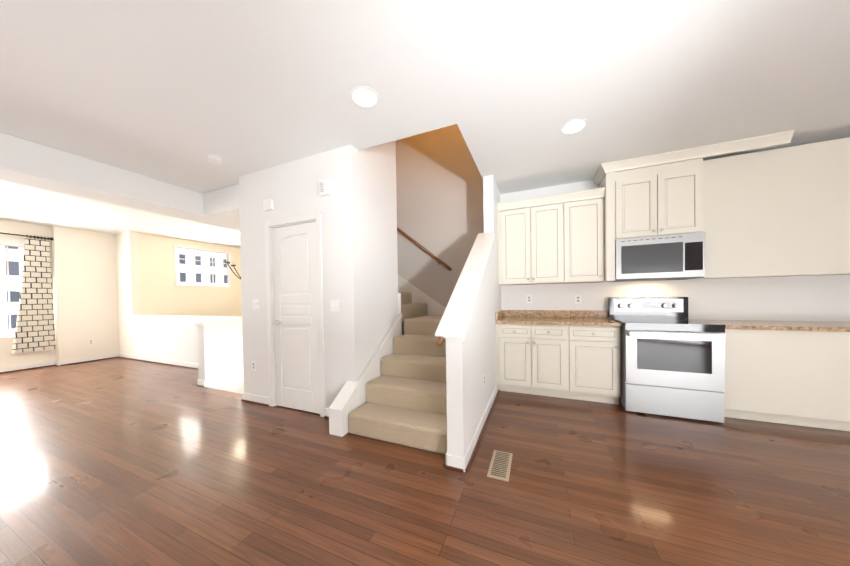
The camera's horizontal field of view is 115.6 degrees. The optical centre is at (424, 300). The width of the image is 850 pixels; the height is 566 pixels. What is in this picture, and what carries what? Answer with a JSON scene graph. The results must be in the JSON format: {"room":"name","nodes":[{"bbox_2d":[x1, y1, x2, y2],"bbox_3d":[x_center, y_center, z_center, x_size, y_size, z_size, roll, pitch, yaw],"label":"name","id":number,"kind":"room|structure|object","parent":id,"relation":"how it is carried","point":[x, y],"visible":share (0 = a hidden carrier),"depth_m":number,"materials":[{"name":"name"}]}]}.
{"room":"kitchen","nodes":[
{"label":"kitchen","id":0,"kind":"room"},
{"bbox_2d":[0,220,241,367],"bbox_3d":[-7.058,1.417,4.767,0.950,5.700,8.050,-1,1,23],"label":"wall","id":1,"kind":"structure","parent":0,"point":[105,286],"depth_m":5.69,"materials":[{"name":"white paint"}]},
{"bbox_2d":[0,242,24,338],"bbox_3d":[-7.447,-0.183,4.793,0.120,1.690,0.620,-1,1,23],"label":"window","id":2,"kind":"structure","parent":1,"relation":"in","point":[8,289],"depth_m":4.80,"materials":[{"name":"white"}]},
{"bbox_2d":[0,232,53,239],"bbox_3d":[-7.643,-1.165,4.121,0.117,0.056,2.307,-1,1,23],"label":"curtain rod","id":3,"kind":"object","parent":1,"relation":"attached to","point":[38,237],"visible":0.94,"depth_m":4.93,"materials":[{"name":"brown metal"}]},
{"bbox_2d":[11,238,55,353],"bbox_3d":[-7.252,-0.107,4.952,0.036,2.088,0.480,-1,1,23],"label":"curtain","id":4,"kind":"object","parent":3,"relation":"hanging from","point":[35,328],"visible":0.98,"depth_m":4.98,"materials":[{"name":"fabric"}]},
{"bbox_2d":[0,360,55,373],"bbox_3d":[-8.048,1.257,3.212,0.029,0.095,4.365,-1,1,23],"label":"baseboard","id":5,"kind":"structure","parent":1,"relation":"attached to","point":[50,363],"depth_m":4.92,"materials":[{"name":"white wood"}]},
{"bbox_2d":[55,353,117,365],"bbox_3d":[-6.915,1.206,5.503,0.049,0.095,0.794,-1,1,23],"label":"baseboard","id":6,"kind":"structure","parent":1,"relation":"attached to","point":[94,358],"depth_m":5.46,"materials":[{"name":"white wood"}]},
{"bbox_2d":[88,339,93,344],"bbox_3d":[-6.907,0.853,5.532,0.008,0.115,0.070,-1,1,23],"label":"outlet","id":7,"kind":"object","parent":1,"relation":"attached to","point":[90,341],"depth_m":5.53,"materials":[{"name":"white plastic"}]},
{"bbox_2d":[173,244,232,286],"bbox_3d":[-5.701,-0.846,6.905,0.120,0.980,1.310,-1,1,23],"label":"window","id":8,"kind":"structure","parent":1,"relation":"in","point":[174,246],"depth_m":6.83,"materials":[{"name":"white"}]},
{"bbox_2d":[132,318,243,393],"bbox_3d":[-4.598,2.277,4.796,3.550,3.900,0.670,-1,1,23],"label":"wall","id":9,"kind":"structure","parent":0,"point":[214,352],"depth_m":4.24,"materials":[{"name":"white paint"}]},
{"bbox_2d":[117,353,197,369],"bbox_3d":[-4.897,1.180,5.116,4.030,0.095,0.029,-1,1,23],"label":"baseboard","id":10,"kind":"structure","parent":9,"relation":"attached to","point":[121,355],"depth_m":5.23,"materials":[{"name":"white wood"}]},
{"bbox_2d":[130,315,241,324],"bbox_3d":[-4.615,0.325,4.762,3.580,0.065,0.730,-1,1,23],"label":"trim","id":11,"kind":"structure","parent":9,"relation":"on","point":[207,320],"depth_m":4.67,"materials":[{"name":"white wood"}]},
{"bbox_2d":[196,379,204,386],"bbox_3d":[-3.152,1.167,4.064,0.059,0.095,0.539,-1,1,23],"label":"baseboard","id":12,"kind":"structure","parent":9,"relation":"attached to","point":[200,382],"depth_m":3.80,"materials":[{"name":"white wood"}]},
{"bbox_2d":[238,176,245,392],"bbox_3d":[-1.790,-0.108,4.101,0.120,8.600,1.930,-1,1,23],"label":"wall","id":13,"kind":"structure","parent":0,"point":[242,245],"depth_m":3.22,"materials":[{"name":"white paint"}]},
{"bbox_2d":[242,147,345,408],"bbox_3d":[-1.432,-0.147,2.968,1.415,2.700,0.120,-1,1,23],"label":"wall","id":14,"kind":"structure","parent":0,"point":[291,189],"depth_m":2.86,"materials":[{"name":"white paint"}]},
{"bbox_2d":[252,361,255,370],"bbox_3d":[-2.026,0.770,3.167,0.070,0.115,0.008,-1,1,23],"label":"outlet","id":15,"kind":"object","parent":14,"relation":"attached to","point":[253,362],"depth_m":3.16,"materials":[{"name":"white plastic"}]},
{"bbox_2d":[241,393,268,405],"bbox_3d":[-2.002,1.162,3.153,0.463,0.095,0.029,-1,1,23],"label":"baseboard","id":16,"kind":"structure","parent":14,"relation":"attached to","point":[250,398],"depth_m":3.15,"materials":[{"name":"white wood"}]},
{"bbox_2d":[253,299,259,308],"bbox_3d":[-1.974,0.039,3.126,0.115,0.115,0.016,-1,1,23],"label":"light switch","id":17,"kind":"object","parent":14,"relation":"attached to","point":[256,302],"depth_m":3.12,"materials":[{"name":"white plastic"}]},
{"bbox_2d":[263,198,273,211],"bbox_3d":[-1.755,-1.072,3.001,0.120,0.120,0.035,-1,1,23],"label":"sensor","id":18,"kind":"object","parent":14,"relation":"in","point":[268,205],"depth_m":2.98,"materials":[{"name":"white plastic"}]},
{"bbox_2d":[265,212,324,416],"bbox_3d":[-1.398,0.152,2.952,0.819,2.102,0.136,-1,1,23],"label":"door frame","id":19,"kind":"structure","parent":14,"relation":"attached to","point":[269,282],"depth_m":2.90,"materials":[{"name":"white wood"}]},
{"bbox_2d":[272,222,319,413],"bbox_3d":[-1.412,0.186,2.900,0.677,2.012,0.097,-1,1,23],"label":"closet door","id":20,"kind":"structure","parent":14,"relation":"in","point":[295,295],"depth_m":2.91,"materials":[{"name":"white wood"}]},
{"bbox_2d":[319,179,331,196],"bbox_3d":[-0.994,-1.125,2.671,0.120,0.150,0.052,-1,1,23],"label":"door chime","id":21,"kind":"object","parent":14,"relation":"in","point":[325,187],"depth_m":2.65,"materials":[{"name":"white plastic"}]},
{"bbox_2d":[330,300,339,310],"bbox_3d":[-0.904,0.049,2.678,0.115,0.115,0.016,-1,1,23],"label":"light switch","id":22,"kind":"object","parent":14,"relation":"attached to","point":[334,305],"depth_m":2.68,"materials":[{"name":"white plastic"}]},
{"bbox_2d":[341,141,398,381],"bbox_3d":[-0.597,-1.611,3.010,0.120,5.600,0.900,-1,1,23],"label":"wall","id":23,"kind":"structure","parent":0,"point":[369,229],"depth_m":2.82,"materials":[{"name":"white paint"}]},
{"bbox_2d":[329,275,445,436],"bbox_3d":[-0.593,0.054,3.461,2.559,2.258,2.189,-1,1,23],"label":"trim","id":24,"kind":"structure","parent":23,"relation":"attached to","point":[350,397],"depth_m":2.77,"materials":[{"name":"white wood"}]},
{"bbox_2d":[0,357,849,565],"bbox_3d":[-1.722,1.339,2.558,13.100,0.250,8.400,-1,1,23],"label":"floor","id":25,"kind":"structure","parent":0,"point":[118,461],"depth_m":1.73,"materials":[{"name":"brown wood"}]},
{"bbox_2d":[348,291,446,453],"bbox_3d":[-0.547,0.245,3.468,2.443,1.875,2.110,-1,1,23],"label":"stairs","id":26,"kind":"object","parent":25,"relation":"on","point":[405,404],"visible":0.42,"depth_m":2.55,"materials":[{"name":"beige carpet"}]},
{"bbox_2d":[487,450,512,481],"bbox_3d":[0.547,1.184,1.935,0.140,0.006,0.330,-1,1,23],"label":"floor vent","id":27,"kind":"object","parent":25,"relation":"in","point":[500,466],"visible":1,"depth_m":1.91,"materials":[{"name":"beige metal"}]},
{"bbox_2d":[496,324,575,399],"bbox_3d":[1.418,0.714,3.483,0.876,0.870,0.618,-1,1,23],"label":"base cabinet","id":28,"kind":"object","parent":25,"relation":"on","point":[573,362],"depth_m":3.19,"materials":[{"name":"beige wood"}]},
{"bbox_2d":[576,326,620,404],"bbox_3d":[1.951,0.709,3.260,0.579,0.870,0.618,-1,1,23],"label":"base cabinet","id":29,"kind":"object","parent":25,"relation":"on","point":[598,348],"depth_m":2.95,"materials":[{"name":"beige wood"}]},
{"bbox_2d":[495,310,621,326],"bbox_3d":[1.605,0.206,3.383,1.306,0.138,0.638,-1,1,23],"label":"countertop","id":30,"kind":"structure","parent":29,"relation":"on","point":[571,317],"depth_m":3.46,"materials":[{"name":"brown stone"}]},
{"bbox_2d":[608,297,725,422],"bbox_3d":[2.531,0.554,2.905,0.754,1.175,0.782,-1,1,23],"label":"range","id":31,"kind":"object","parent":25,"relation":"on","point":[673,363],"visible":0.98,"depth_m":2.62,"materials":[{"name":"grey metal"}]},
{"bbox_2d":[723,329,849,431],"bbox_3d":[3.910,0.689,2.450,2.125,0.870,0.598,-1,1,23],"label":"base cabinet","id":32,"kind":"object","parent":25,"relation":"on","point":[782,376],"depth_m":2.40,"materials":[{"name":"beige wood"}]},
{"bbox_2d":[705,321,849,332],"bbox_3d":[3.895,0.234,2.425,2.125,0.038,0.638,-1,1,23],"label":"countertop","id":33,"kind":"structure","parent":32,"relation":"on","point":[794,326],"depth_m":2.45,"materials":[{"name":"brown stone"}]},
{"bbox_2d":[0,0,849,247],"bbox_3d":[-1.770,-1.640,2.514,13.100,0.310,8.400,-1,1,23],"label":"ceiling","id":34,"kind":"structure","parent":0,"point":[174,92],"depth_m":1.84,"materials":[{"name":"white paint"}]},
{"bbox_2d":[0,132,239,230],"bbox_3d":[-3.058,-1.318,3.061,1.395,0.310,8.000,-1,1,23],"label":"soffit beam","id":35,"kind":"structure","parent":34,"relation":"attached to","point":[24,162],"depth_m":2.91,"materials":[{"name":"white paint"}]},
{"bbox_2d":[205,154,222,164],"bbox_3d":[-2.188,-1.463,2.780,0.150,0.038,0.150,-1,1,23],"label":"smoke detector","id":36,"kind":"object","parent":34,"relation":"attached to","point":[214,159],"visible":1,"depth_m":2.75,"materials":[{"name":"white plastic"}]},
{"bbox_2d":[225,254,240,278],"bbox_3d":[-2.485,-0.720,3.918,0.725,0.928,0.739,-1,1,23],"label":"chandelier","id":37,"kind":"object","parent":34,"relation":"hanging from","point":[228,263],"visible":0.17,"depth_m":3.71,"materials":[{"name":"brown metal"}]},
{"bbox_2d":[350,86,378,107],"bbox_3d":[-0.445,-1.496,1.973,0.210,0.007,0.210,-1,1,23],"label":"recessed light","id":38,"kind":"object","parent":34,"relation":"in","point":[364,97],"visible":1,"depth_m":1.96,"materials":[{"name":"white"}]},
{"bbox_2d":[560,119,587,133],"bbox_3d":[1.309,-1.529,2.355,0.210,0.007,0.210,-1,1,23],"label":"recessed light","id":39,"kind":"object","parent":34,"relation":"in","point":[573,126],"visible":1,"depth_m":2.34,"materials":[{"name":"white"}]},
{"bbox_2d":[446,175,501,457],"bbox_3d":[0.607,-1.628,2.894,0.120,5.600,2.245,-1,1,23],"label":"wall","id":40,"kind":"structure","parent":0,"point":[470,359],"depth_m":2.32,"materials":[{"name":"white paint"}]},
{"bbox_2d":[432,254,451,345],"bbox_3d":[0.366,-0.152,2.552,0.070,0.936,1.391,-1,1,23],"label":"wood handrail","id":41,"kind":"object","parent":40,"relation":"attached to","point":[439,341],"depth_m":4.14,"materials":[{"name":"brown wood"}]},
{"bbox_2d":[435,232,494,340],"bbox_3d":[0.464,-0.281,2.593,0.208,1.092,1.583,-1,1,23],"label":"trim","id":42,"kind":"structure","parent":40,"relation":"on","point":[456,318],"depth_m":2.28,"materials":[{"name":"white wood"}]},
{"bbox_2d":[460,384,499,472],"bbox_3d":[0.608,1.128,2.643,0.032,0.095,1.734,-1,1,23],"label":"baseboard","id":43,"kind":"structure","parent":40,"relation":"attached to","point":[465,462],"depth_m":2.24,"materials":[{"name":"white wood"}]},
{"bbox_2d":[396,124,849,321],"bbox_3d":[1.365,-0.155,3.906,8.420,8.600,0.150,-1,1,23],"label":"wall","id":44,"kind":"structure","parent":0,"point":[439,194],"depth_m":4.01,"materials":[{"name":"white paint"}]},
{"bbox_2d":[397,227,431,256],"bbox_3d":[-0.496,-1.238,4.511,1.946,1.568,0.059,-1,1,23],"label":"wood handrail","id":45,"kind":"object","parent":44,"relation":"attached to","point":[407,236],"depth_m":4.35,"materials":[{"name":"brown wood"}]},
{"bbox_2d":[526,295,531,302],"bbox_3d":[1.470,-0.025,3.779,0.075,0.120,0.008,-1,1,23],"label":"outlet","id":46,"kind":"object","parent":44,"relation":"attached to","point":[528,297],"depth_m":3.78,"materials":[{"name":"white plastic"}]},
{"bbox_2d":[497,187,604,284],"bbox_3d":[1.600,-0.766,3.505,1.220,1.083,0.379,-1,1,23],"label":"upper cabinet","id":47,"kind":"object","parent":44,"relation":"attached to","point":[555,239],"visible":1,"depth_m":3.36,"materials":[{"name":"beige wood"}]},
{"bbox_2d":[575,295,580,303],"bbox_3d":[2.028,-0.020,3.545,0.075,0.120,0.008,-1,1,23],"label":"outlet","id":48,"kind":"object","parent":44,"relation":"attached to","point":[577,297],"depth_m":3.54,"materials":[{"name":"white plastic"}]},
{"bbox_2d":[593,130,794,281],"bbox_3d":[2.789,-0.901,2.961,1.504,1.324,0.459,-1,1,23],"label":"upper cabinet","id":49,"kind":"object","parent":44,"relation":"attached to","point":[659,194],"visible":1,"depth_m":2.88,"materials":[{"name":"beige wood"}]},
{"bbox_2d":[610,233,704,281],"bbox_3d":[2.591,-0.467,3.071,0.758,0.460,0.426,-1,1,23],"label":"microwave","id":50,"kind":"object","parent":49,"relation":"attached to","point":[674,257],"visible":1,"depth_m":2.87,"materials":[{"name":"grey plastic"}]},
{"bbox_2d":[686,137,849,279],"bbox_3d":[3.942,-0.869,2.563,2.125,1.235,0.303,-1,1,23],"label":"cabinet","id":51,"kind":"object","parent":44,"relation":"attached to","point":[782,212],"depth_m":2.61,"materials":[{"name":"beige wood"}]},
{"label":"outside","id":52,"kind":"structure","parent":0,"visible":0},
{"bbox_2d":[0,245,226,335],"bbox_3d":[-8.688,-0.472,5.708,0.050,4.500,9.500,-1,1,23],"label":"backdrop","id":53,"kind":"structure","parent":52,"point":[15,257],"depth_m":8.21,"materials":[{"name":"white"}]}
]}

